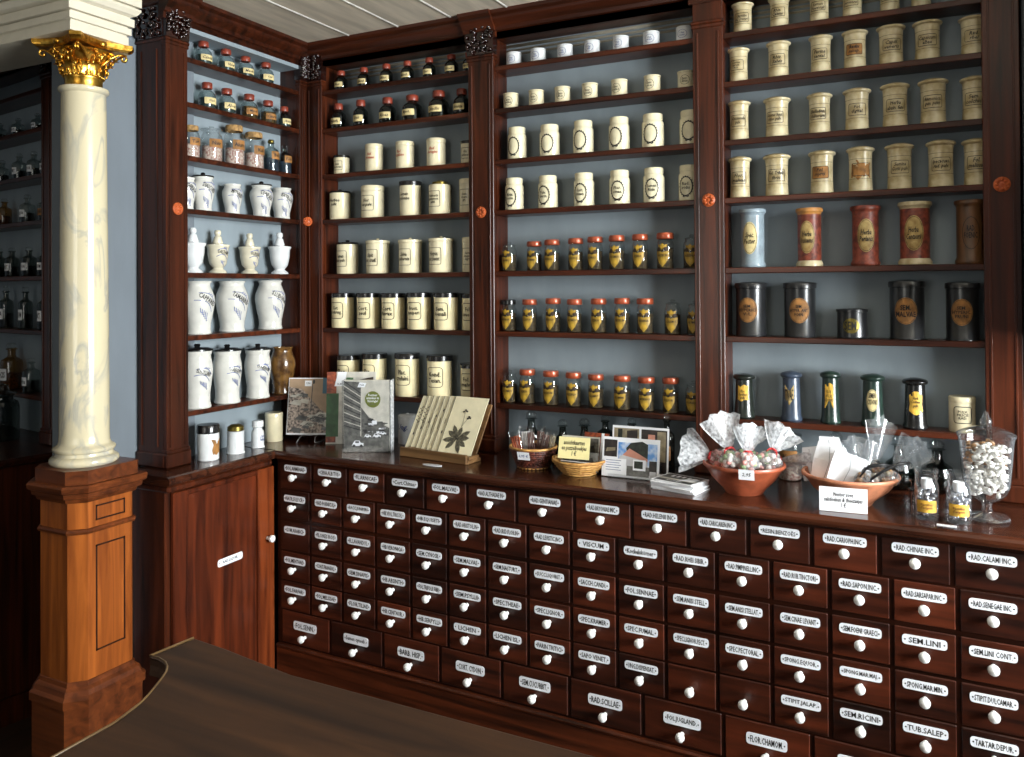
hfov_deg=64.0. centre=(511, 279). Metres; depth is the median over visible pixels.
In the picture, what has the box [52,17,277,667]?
wall
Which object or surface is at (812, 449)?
paper bag
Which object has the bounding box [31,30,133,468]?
column
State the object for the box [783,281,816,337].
tin canister
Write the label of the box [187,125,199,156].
glass jar
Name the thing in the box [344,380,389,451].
booklet
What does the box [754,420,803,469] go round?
bag
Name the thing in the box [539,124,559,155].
ceramic jar
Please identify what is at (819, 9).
ceramic jar
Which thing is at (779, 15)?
ceramic jar
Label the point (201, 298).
vase
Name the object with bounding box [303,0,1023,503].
shelving
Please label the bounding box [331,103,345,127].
glass bottle
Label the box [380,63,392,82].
glass bottle
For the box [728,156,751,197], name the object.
ceramic jar
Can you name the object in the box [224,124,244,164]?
glass jar
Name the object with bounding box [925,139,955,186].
ceramic jar
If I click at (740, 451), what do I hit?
bag
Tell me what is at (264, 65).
glass bottle
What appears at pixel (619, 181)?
ceramic jar
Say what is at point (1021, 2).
trim
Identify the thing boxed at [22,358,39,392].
glass bottle
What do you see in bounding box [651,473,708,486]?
leaflet
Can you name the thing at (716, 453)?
bag
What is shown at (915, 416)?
jar
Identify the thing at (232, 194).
jar
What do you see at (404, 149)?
ceramic pot
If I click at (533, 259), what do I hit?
glass jar
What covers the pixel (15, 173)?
glass bottle
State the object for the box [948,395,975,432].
ceramic pot
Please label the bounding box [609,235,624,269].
glass jar
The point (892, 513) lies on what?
countertop
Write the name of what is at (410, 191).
ceramic pot
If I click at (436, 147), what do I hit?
ceramic pot
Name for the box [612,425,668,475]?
postcard
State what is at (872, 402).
jar
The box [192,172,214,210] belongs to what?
jar
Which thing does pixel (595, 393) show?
glass jar
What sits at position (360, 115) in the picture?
glass bottle
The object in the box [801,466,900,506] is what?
terracotta bowl
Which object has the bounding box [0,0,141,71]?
trim
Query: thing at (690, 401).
glass jar
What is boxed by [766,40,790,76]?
ceramic jar
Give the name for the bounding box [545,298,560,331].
glass jar
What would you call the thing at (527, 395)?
glass jar
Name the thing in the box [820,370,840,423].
jar
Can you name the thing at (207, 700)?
countertop
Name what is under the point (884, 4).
ceramic jar
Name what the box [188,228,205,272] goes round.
urn
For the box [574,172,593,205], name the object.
ceramic jar
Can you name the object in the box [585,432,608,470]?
pack
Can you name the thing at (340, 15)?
ceiling
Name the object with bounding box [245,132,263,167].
glass jar
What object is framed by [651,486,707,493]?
leaflet
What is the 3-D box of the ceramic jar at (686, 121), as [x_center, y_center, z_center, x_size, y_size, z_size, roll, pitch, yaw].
[0.589,-0.498,2.704,0.072,0.114,0.073,-1,-1,23]
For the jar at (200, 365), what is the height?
0.226 m
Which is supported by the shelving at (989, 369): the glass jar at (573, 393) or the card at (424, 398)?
the glass jar at (573, 393)
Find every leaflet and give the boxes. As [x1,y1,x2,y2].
[650,480,704,487]
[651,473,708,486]
[651,482,707,490]
[651,484,708,491]
[651,485,700,492]
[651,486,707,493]
[652,481,708,488]
[653,487,709,495]
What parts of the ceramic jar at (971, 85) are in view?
lid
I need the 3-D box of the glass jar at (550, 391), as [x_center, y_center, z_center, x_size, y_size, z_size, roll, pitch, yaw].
[0.138,0.385,2.920,0.057,0.121,0.058,-1,-1,28]
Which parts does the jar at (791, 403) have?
lid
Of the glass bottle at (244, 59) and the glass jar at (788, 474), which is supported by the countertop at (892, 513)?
the glass jar at (788, 474)
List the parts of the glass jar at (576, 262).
lid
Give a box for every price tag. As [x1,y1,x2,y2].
[517,452,529,460]
[558,436,589,459]
[738,469,754,480]
[819,486,867,513]
[937,523,956,527]
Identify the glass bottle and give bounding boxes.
[0,160,8,180]
[0,199,11,223]
[0,252,4,276]
[0,286,13,327]
[0,343,22,389]
[4,249,19,276]
[11,118,23,133]
[11,153,26,178]
[18,292,32,328]
[19,194,34,221]
[21,249,36,275]
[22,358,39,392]
[26,151,39,175]
[31,113,40,127]
[37,202,40,219]
[37,256,40,275]
[37,301,40,329]
[196,41,211,63]
[198,82,215,107]
[218,48,234,70]
[219,88,235,113]
[238,56,253,76]
[240,94,257,118]
[259,62,273,82]
[261,100,275,122]
[278,106,290,126]
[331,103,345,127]
[334,70,347,88]
[353,100,367,125]
[357,67,369,85]
[379,97,395,122]
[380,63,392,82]
[401,60,413,79]
[402,94,421,119]
[423,57,435,76]
[428,90,448,116]
[445,54,458,72]
[453,88,467,113]
[463,53,467,70]
[597,415,612,436]
[627,418,635,425]
[663,412,674,472]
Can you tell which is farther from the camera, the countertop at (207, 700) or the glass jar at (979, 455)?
the glass jar at (979, 455)
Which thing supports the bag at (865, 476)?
in the terracotta bowl at (876, 490)
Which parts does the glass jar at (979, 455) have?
lid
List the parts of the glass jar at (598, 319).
lid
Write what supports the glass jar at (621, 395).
on the shelving at (989, 369)
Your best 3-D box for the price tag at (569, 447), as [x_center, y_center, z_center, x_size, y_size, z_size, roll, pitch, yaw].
[0.198,0.537,2.608,0.104,0.066,0.017,-1,-1,23]
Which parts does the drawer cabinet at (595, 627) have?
knob, knob, knob, knob, label plate, label plate, label plate, label plate, label plate, drawer, drawer, drawer, drawer, drawer, knob, label plate, drawer, knob, knob, knob, knob, label plate, label plate, label plate, label plate, drawer, knob, drawer, drawer, drawer, label plate, drawer, knob, knob, knob, knob, knob, label plate, drawer, label plate, label plate, label plate, label plate, drawer, drawer, drawer, drawer, knob, label plate, drawer, knob, knob, knob, knob, label plate, label plate, label plate, label plate, drawer, drawer, drawer, drawer, knob, label plate, drawer, knob, label plate, drawer, knob, knob, knob, knob, label plate, label plate, label plate, label plate, drawer, drawer, drawer, drawer, knob, label plate, drawer, knob, knob, knob, knob, label plate, label plate, knob, label plate, label plate, drawer, drawer, drawer, drawer, label plate, drawer, knob, label plate, drawer, knob, knob, knob, knob, label plate, label plate, label plate, label plate, drawer, drawer, drawer, drawer, knob, label plate, drawer, knob, label plate, drawer, knob, knob, knob, knob, label plate, label plate, label plate, label plate, drawer, drawer, drawer, drawer, knob, knob, knob, knob, label plate, label plate, label plate, label plate, drawer, drawer, drawer, drawer, knob, knob, label plate, drawer, label plate, drawer, knob, knob, knob, knob, label plate, label plate, label plate, drawer, label plate, drawer, drawer, drawer, knob, label plate, drawer, knob, label plate, drawer, knob, knob, knob, knob, label plate, label plate, label plate, drawer, drawer, drawer, drawer, knob, label plate, drawer, knob, knob, knob, knob, label plate, label plate, label plate, drawer, drawer, drawer, drawer, label plate, drawer, knob, label plate, drawer, knob, knob, knob, knob, label plate, label plate, drawer, label plate, drawer, label plate, drawer, drawer, knob, label plate, drawer, drawer, knob, knob, knob, drawer, label plate, knob, label plate, drawer, label plate, drawer, label plate, drawer, knob, drawer, label plate, label plate, knob, label plate, knob, label plate, knob, drawer, drawer, label plate, knob, drawer, drawer, drawer, label plate, knob, drawer, drawer, drawer, drawer, label plate, label plate, knob, knob, label plate, label plate, knob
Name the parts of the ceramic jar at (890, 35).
lid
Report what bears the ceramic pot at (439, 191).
on the shelving at (989, 369)
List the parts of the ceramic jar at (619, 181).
lid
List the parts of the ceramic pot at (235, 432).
lid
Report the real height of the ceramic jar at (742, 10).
0.102 m
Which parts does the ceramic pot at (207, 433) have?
lid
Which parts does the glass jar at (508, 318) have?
lid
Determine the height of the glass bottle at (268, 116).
0.094 m
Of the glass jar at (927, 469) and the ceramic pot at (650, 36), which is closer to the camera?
the glass jar at (927, 469)
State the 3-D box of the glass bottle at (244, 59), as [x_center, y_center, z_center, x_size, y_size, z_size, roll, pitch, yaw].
[-1.018,-0.809,3.133,0.062,0.083,0.061,-1,-1,37]
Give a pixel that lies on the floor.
(15, 738)
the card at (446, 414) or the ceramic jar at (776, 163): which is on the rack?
the card at (446, 414)
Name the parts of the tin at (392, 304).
lid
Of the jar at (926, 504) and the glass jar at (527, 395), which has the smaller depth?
the jar at (926, 504)
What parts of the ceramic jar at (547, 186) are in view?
lid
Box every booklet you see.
[326,372,375,443]
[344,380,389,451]
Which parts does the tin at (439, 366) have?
lid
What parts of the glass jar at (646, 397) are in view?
lid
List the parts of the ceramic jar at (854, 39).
lid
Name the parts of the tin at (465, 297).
lid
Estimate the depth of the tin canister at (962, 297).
2.31 m
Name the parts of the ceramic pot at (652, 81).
lid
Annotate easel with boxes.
[296,435,324,442]
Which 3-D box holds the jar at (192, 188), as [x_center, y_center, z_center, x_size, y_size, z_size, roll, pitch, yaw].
[-1.143,-0.301,2.875,0.071,0.112,0.070,-1,-1,45]
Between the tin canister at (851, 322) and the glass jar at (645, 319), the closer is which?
the tin canister at (851, 322)
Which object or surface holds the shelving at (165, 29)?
on the countertop at (892, 513)
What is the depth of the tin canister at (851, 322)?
2.44 m
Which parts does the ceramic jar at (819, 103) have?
lid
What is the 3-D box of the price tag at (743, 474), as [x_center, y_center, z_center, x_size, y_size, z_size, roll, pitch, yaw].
[0.646,0.539,2.259,0.042,0.030,0.009,-1,-1,23]
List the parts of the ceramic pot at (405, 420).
lid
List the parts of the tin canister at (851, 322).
lid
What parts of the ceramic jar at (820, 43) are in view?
lid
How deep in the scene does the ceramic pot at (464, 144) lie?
3.05 m
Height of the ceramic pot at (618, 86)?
0.063 m
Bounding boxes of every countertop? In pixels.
[50,637,593,756]
[138,434,1023,550]
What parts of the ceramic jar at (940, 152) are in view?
lid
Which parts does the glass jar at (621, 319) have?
lid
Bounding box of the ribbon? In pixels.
[859,462,910,481]
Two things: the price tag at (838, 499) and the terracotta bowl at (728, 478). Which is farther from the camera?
the terracotta bowl at (728, 478)
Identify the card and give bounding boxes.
[286,378,326,434]
[405,396,427,446]
[410,396,433,446]
[415,396,438,447]
[421,396,444,448]
[426,396,449,449]
[431,396,455,450]
[437,396,488,455]
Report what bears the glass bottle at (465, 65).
on the shelving at (989, 369)
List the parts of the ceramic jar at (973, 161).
lid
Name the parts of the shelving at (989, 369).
shelf, shelf, shelf, shelf, shelf, shelf, panel, shelf, crown moulding, shelf, shelf, shelf, shelf, shelf, shelf, shelf, panel, shelf, shelf, shelf, shelf, shelf, shelf, shelf, panel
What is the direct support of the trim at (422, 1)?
attached to the wall at (190, 52)
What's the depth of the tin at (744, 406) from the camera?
2.59 m
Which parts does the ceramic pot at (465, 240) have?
lid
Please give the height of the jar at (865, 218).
0.178 m
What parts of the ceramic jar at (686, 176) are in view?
lid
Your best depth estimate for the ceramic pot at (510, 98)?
2.97 m
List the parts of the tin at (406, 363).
lid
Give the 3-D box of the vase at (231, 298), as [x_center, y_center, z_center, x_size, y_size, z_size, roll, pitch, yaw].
[-1.042,0.100,3.052,0.120,0.189,0.121,0,-1,-42]
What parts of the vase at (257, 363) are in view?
lid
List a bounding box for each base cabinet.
[0,428,51,727]
[132,460,274,697]
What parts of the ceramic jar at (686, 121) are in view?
lid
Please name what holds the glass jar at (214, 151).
on the shelving at (165, 29)
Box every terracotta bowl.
[703,456,785,496]
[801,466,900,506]
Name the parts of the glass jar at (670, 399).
lid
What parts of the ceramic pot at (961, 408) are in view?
lid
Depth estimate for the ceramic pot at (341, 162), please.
3.32 m
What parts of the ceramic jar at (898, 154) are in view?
lid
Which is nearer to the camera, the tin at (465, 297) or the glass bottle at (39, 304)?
the tin at (465, 297)
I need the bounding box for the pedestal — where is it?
[26,456,147,756]
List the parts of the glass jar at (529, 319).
lid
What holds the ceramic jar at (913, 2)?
on the shelving at (989, 369)
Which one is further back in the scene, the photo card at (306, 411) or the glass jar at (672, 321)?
the photo card at (306, 411)
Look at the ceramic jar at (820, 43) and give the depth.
2.49 m
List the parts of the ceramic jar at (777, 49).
lid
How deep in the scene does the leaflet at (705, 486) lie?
2.37 m
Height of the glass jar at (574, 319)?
0.116 m
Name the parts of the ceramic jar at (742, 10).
lid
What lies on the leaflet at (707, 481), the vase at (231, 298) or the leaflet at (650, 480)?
the leaflet at (650, 480)
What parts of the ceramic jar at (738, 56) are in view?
lid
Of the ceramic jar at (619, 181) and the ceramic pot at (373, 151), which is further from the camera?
the ceramic pot at (373, 151)
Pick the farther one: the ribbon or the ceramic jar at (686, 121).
the ceramic jar at (686, 121)
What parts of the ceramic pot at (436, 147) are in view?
lid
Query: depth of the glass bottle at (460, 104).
3.07 m
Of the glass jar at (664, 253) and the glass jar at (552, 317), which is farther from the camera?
the glass jar at (552, 317)
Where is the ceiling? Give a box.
[203,0,540,41]
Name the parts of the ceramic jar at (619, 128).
lid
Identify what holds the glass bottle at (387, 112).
on the shelving at (989, 369)
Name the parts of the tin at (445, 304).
lid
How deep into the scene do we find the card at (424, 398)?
3.02 m
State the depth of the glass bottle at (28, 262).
3.37 m
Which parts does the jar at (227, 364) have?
lid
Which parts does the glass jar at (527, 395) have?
lid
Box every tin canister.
[735,281,766,336]
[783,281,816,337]
[836,308,867,338]
[888,280,925,339]
[944,281,980,340]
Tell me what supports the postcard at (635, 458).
on the acrylic holder
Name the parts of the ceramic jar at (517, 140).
lid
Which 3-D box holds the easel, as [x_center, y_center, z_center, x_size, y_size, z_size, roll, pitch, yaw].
[-0.792,0.568,3.219,0.103,0.132,0.118,0,-1,3]
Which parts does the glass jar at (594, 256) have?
lid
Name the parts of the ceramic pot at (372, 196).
lid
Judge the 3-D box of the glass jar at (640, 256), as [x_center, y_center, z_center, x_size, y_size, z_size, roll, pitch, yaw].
[0.433,-0.093,2.774,0.054,0.118,0.055,-1,-1,28]
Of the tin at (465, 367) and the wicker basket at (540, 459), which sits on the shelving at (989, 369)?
the tin at (465, 367)
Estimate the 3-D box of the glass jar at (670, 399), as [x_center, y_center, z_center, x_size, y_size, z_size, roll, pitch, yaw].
[0.527,0.383,2.724,0.056,0.116,0.057,-1,-1,31]
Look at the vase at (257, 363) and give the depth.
3.13 m
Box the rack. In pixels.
[400,404,492,464]
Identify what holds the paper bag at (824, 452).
in the terracotta bowl at (876, 490)
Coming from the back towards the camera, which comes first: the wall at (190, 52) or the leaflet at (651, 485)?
the wall at (190, 52)
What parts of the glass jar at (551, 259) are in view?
lid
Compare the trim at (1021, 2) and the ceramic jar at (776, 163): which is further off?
the ceramic jar at (776, 163)
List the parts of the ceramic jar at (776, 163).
lid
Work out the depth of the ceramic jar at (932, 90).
2.35 m
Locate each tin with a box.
[331,293,354,327]
[336,354,360,371]
[356,293,380,327]
[362,352,386,379]
[381,293,405,328]
[394,352,419,396]
[406,292,431,329]
[426,354,452,395]
[433,293,458,329]
[460,362,469,396]
[461,293,469,329]
[733,373,754,418]
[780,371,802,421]
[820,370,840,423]
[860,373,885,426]
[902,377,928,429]
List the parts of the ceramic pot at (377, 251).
lid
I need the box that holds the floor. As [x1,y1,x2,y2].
[0,667,276,756]
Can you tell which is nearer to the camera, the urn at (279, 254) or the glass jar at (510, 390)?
the glass jar at (510, 390)
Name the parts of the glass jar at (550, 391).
lid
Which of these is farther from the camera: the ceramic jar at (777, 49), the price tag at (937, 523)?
the ceramic jar at (777, 49)
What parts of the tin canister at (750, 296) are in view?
lid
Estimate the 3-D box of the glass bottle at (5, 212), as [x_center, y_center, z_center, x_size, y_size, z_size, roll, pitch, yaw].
[-2.187,-0.290,3.531,0.056,0.116,0.057,-1,-1,34]
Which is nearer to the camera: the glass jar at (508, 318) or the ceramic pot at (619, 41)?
the ceramic pot at (619, 41)
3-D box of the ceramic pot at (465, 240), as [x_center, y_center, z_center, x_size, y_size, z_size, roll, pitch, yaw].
[-0.148,-0.093,3.080,0.080,0.130,0.080,-1,-1,27]
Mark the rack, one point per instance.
(413, 452)
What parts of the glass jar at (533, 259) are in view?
lid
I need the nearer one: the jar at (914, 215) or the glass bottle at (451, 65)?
the jar at (914, 215)
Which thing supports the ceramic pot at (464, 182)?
on the shelving at (989, 369)
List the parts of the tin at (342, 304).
lid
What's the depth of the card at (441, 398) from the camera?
2.97 m
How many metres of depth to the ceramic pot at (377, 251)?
3.23 m
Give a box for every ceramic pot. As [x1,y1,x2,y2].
[196,423,219,461]
[226,423,244,454]
[265,411,282,441]
[329,189,350,218]
[333,155,349,173]
[336,240,358,273]
[361,185,384,217]
[365,143,382,170]
[365,238,389,273]
[396,140,413,167]
[398,238,421,272]
[398,413,415,444]
[399,180,421,215]
[426,137,445,165]
[428,236,452,272]
[429,180,450,213]
[459,178,468,211]
[460,140,468,162]
[462,237,468,271]
[503,92,518,107]
[506,51,521,64]
[528,89,543,104]
[530,47,545,60]
[554,86,570,101]
[557,43,572,56]
[582,82,597,98]
[584,39,599,52]
[611,78,627,94]
[612,35,628,48]
[643,30,659,44]
[644,74,660,90]
[676,25,692,39]
[677,70,692,86]
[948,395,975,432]
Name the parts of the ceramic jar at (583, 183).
lid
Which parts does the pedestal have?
band moulding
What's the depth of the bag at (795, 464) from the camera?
2.37 m
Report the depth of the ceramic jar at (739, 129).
2.60 m
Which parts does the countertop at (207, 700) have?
edge moulding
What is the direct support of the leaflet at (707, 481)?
on the leaflet at (651, 482)
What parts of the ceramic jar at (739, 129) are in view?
lid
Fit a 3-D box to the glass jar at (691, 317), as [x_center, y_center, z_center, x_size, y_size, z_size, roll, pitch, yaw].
[0.599,0.125,2.684,0.054,0.111,0.055,-1,-1,30]
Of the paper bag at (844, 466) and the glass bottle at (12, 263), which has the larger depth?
the glass bottle at (12, 263)
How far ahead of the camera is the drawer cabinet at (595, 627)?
2.38 m
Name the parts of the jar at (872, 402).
lid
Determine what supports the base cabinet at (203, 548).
on the floor
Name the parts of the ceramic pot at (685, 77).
lid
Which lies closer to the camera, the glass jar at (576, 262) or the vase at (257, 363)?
the glass jar at (576, 262)
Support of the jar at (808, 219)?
on the shelving at (989, 369)
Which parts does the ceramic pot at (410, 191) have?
lid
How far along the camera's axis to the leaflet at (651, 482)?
2.37 m
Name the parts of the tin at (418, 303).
lid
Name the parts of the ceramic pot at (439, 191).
lid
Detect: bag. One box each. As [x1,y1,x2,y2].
[677,428,733,471]
[700,410,743,467]
[734,422,765,469]
[735,423,766,459]
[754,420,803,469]
[759,450,810,475]
[801,446,816,480]
[811,441,846,479]
[819,436,841,446]
[826,449,870,481]
[854,467,879,481]
[869,459,884,481]
[876,467,900,485]
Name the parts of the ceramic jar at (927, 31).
lid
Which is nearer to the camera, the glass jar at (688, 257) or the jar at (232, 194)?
the glass jar at (688, 257)
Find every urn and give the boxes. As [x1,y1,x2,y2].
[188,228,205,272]
[206,230,229,272]
[238,233,260,273]
[268,233,290,273]
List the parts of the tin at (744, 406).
lid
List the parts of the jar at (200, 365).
lid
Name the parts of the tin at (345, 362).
lid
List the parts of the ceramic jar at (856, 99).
lid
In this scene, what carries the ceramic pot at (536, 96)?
on the shelving at (989, 369)
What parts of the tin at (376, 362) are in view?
lid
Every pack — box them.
[561,453,598,472]
[562,435,599,461]
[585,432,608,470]
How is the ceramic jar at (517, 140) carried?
on the shelving at (989, 369)
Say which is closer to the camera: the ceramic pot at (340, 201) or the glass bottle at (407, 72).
the glass bottle at (407, 72)
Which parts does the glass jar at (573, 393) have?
lid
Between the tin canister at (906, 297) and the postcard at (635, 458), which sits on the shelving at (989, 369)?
the tin canister at (906, 297)
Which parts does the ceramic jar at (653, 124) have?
lid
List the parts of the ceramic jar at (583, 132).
lid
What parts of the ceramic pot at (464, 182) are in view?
lid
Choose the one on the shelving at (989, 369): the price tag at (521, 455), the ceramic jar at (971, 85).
the ceramic jar at (971, 85)
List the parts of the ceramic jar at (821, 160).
lid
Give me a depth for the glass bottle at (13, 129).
3.43 m
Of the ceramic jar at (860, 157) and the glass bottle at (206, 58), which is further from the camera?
the glass bottle at (206, 58)
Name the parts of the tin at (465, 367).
lid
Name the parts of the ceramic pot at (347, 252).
lid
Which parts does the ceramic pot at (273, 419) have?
lid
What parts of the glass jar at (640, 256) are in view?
lid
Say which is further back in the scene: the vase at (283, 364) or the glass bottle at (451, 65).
the vase at (283, 364)
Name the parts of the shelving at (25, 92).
crown moulding, shelf, shelf, shelf, shelf, shelf, shelf, shelf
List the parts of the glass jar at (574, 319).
lid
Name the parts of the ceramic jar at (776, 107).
lid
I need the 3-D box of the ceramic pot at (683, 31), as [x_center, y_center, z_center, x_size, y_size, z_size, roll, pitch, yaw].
[0.570,-0.809,2.709,0.057,0.054,0.057,-1,-1,28]
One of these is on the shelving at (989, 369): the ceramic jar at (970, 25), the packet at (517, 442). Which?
the ceramic jar at (970, 25)
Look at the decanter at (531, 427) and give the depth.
2.92 m
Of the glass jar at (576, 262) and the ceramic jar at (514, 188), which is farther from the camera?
the ceramic jar at (514, 188)
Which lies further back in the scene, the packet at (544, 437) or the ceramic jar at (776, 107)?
the packet at (544, 437)
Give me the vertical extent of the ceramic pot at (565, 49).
0.054 m
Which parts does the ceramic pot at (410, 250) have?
lid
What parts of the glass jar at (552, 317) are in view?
lid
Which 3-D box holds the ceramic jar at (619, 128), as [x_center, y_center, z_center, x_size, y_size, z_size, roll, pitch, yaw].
[0.367,-0.496,2.809,0.072,0.115,0.073,-1,-1,33]
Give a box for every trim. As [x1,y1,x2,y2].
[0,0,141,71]
[265,0,507,35]
[1019,0,1023,400]
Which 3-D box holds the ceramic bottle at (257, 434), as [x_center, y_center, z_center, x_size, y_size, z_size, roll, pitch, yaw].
[-0.962,0.584,3.100,0.052,0.100,0.052,-1,-1,27]
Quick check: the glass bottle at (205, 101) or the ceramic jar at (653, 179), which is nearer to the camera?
the ceramic jar at (653, 179)
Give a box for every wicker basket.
[509,441,557,470]
[552,454,605,476]
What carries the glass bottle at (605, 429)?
on the countertop at (892, 513)
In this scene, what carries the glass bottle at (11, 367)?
on the shelving at (25, 92)
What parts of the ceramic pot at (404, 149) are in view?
lid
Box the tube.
[908,478,917,491]
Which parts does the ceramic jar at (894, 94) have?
lid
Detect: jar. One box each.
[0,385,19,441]
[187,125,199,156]
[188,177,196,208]
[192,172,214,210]
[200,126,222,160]
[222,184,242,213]
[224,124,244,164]
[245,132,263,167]
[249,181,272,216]
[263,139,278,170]
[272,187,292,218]
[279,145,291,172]
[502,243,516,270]
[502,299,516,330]
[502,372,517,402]
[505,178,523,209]
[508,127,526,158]
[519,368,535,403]
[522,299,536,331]
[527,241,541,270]
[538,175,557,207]
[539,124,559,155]
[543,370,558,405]
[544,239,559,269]
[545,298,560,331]
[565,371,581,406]
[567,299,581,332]
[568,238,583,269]
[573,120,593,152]
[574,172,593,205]
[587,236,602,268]
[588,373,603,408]
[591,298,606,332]
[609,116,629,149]
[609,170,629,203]
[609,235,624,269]
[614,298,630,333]
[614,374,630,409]
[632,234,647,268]
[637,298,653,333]
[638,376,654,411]
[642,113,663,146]
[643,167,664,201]
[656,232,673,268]
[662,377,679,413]
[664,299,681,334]
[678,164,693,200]
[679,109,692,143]
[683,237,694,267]
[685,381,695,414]
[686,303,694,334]
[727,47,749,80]
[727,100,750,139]
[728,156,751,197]
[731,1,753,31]
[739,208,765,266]
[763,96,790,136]
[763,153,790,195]
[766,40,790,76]
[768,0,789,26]
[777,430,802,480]
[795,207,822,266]
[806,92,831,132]
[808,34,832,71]
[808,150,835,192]
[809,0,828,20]
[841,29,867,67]
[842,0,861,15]
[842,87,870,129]
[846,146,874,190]
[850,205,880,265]
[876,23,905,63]
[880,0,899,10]
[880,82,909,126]
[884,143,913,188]
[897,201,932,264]
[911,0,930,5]
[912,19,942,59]
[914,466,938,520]
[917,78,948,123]
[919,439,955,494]
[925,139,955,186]
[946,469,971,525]
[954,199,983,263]
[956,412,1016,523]
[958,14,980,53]
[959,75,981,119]
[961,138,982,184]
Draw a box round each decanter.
[520,410,542,440]
[553,419,567,454]
[578,418,590,435]
[884,436,914,490]
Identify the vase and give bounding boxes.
[188,281,214,334]
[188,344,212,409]
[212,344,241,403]
[215,281,248,331]
[244,344,271,398]
[255,280,285,329]
[270,346,295,393]
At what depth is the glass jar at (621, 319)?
2.78 m
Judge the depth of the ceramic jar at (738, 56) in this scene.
2.60 m
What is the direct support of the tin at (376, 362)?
on the shelving at (989, 369)
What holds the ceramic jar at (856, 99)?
on the shelving at (989, 369)
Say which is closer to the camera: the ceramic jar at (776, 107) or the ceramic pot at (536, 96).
the ceramic jar at (776, 107)
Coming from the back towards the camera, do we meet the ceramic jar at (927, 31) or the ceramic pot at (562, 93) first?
the ceramic pot at (562, 93)
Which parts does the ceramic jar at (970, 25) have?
lid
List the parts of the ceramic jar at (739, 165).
lid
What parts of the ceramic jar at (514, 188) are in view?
lid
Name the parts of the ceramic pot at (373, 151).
lid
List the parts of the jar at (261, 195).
lid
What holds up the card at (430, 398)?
on the rack
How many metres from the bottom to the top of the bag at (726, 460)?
0.170 m
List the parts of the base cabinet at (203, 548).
rail, door, label plate, knob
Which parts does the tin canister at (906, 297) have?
lid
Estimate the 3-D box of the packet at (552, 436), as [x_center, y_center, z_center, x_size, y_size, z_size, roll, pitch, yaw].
[0.130,0.549,2.708,0.046,0.109,0.023,-1,-1,21]
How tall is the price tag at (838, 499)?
0.066 m
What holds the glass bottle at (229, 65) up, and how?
on the shelving at (165, 29)
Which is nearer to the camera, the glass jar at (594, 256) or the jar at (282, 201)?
the glass jar at (594, 256)
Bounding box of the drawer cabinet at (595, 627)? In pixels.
[276,459,1023,756]
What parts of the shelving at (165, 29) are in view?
carved panel, panel, crown moulding, shelf, panel, shelf, shelf, shelf, shelf, shelf, shelf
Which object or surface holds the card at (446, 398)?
on the rack
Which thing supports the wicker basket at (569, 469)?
on the countertop at (892, 513)
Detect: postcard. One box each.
[602,436,659,479]
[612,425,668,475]
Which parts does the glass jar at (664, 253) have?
lid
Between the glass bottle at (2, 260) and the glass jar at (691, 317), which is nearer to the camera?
the glass jar at (691, 317)
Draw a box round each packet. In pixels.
[510,435,522,448]
[521,431,529,448]
[527,432,534,448]
[536,431,543,448]
[541,434,548,448]
[548,435,555,447]
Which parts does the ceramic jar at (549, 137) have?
lid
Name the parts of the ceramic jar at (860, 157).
lid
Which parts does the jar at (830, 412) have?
lid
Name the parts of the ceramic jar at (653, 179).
lid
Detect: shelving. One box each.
[0,62,51,445]
[134,0,308,468]
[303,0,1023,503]
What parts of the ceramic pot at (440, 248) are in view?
lid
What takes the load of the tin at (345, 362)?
on the shelving at (989, 369)
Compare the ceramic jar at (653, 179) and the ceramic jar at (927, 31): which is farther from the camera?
the ceramic jar at (653, 179)
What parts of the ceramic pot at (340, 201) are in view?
lid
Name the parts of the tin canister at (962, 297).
lid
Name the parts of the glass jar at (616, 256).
lid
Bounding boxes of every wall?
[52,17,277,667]
[187,42,194,455]
[390,437,983,496]
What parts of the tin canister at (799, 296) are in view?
lid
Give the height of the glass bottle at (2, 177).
0.100 m
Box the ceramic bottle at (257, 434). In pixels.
[251,420,264,447]
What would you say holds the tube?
on the countertop at (892, 513)
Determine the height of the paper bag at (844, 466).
0.106 m
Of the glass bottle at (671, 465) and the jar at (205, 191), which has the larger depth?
the jar at (205, 191)
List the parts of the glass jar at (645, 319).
lid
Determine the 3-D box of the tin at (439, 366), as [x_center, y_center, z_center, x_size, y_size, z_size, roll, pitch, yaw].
[-0.276,0.369,3.131,0.102,0.162,0.101,-1,-1,20]
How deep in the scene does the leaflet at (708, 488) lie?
2.38 m
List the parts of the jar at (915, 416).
lid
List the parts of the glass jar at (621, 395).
lid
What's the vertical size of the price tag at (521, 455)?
0.027 m
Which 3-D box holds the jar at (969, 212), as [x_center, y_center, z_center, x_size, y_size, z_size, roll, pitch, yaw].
[1.309,-0.135,2.343,0.080,0.182,0.079,-1,-1,24]
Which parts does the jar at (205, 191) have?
lid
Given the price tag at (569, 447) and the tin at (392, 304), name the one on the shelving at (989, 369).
the tin at (392, 304)
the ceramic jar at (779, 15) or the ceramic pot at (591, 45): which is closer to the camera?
the ceramic jar at (779, 15)
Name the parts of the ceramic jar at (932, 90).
lid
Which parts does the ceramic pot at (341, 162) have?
lid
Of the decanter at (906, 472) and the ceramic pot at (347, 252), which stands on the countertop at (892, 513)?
the decanter at (906, 472)
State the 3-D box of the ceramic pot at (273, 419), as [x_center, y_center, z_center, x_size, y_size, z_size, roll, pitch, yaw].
[-0.937,0.579,3.227,0.069,0.112,0.069,-1,-1,27]
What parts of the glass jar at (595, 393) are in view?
lid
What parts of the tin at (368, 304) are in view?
lid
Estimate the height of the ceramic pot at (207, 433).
0.124 m
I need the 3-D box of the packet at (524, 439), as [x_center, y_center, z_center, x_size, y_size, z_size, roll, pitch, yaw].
[0.047,0.545,2.745,0.048,0.117,0.023,-1,-1,21]
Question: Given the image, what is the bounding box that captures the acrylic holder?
[390,379,393,451]

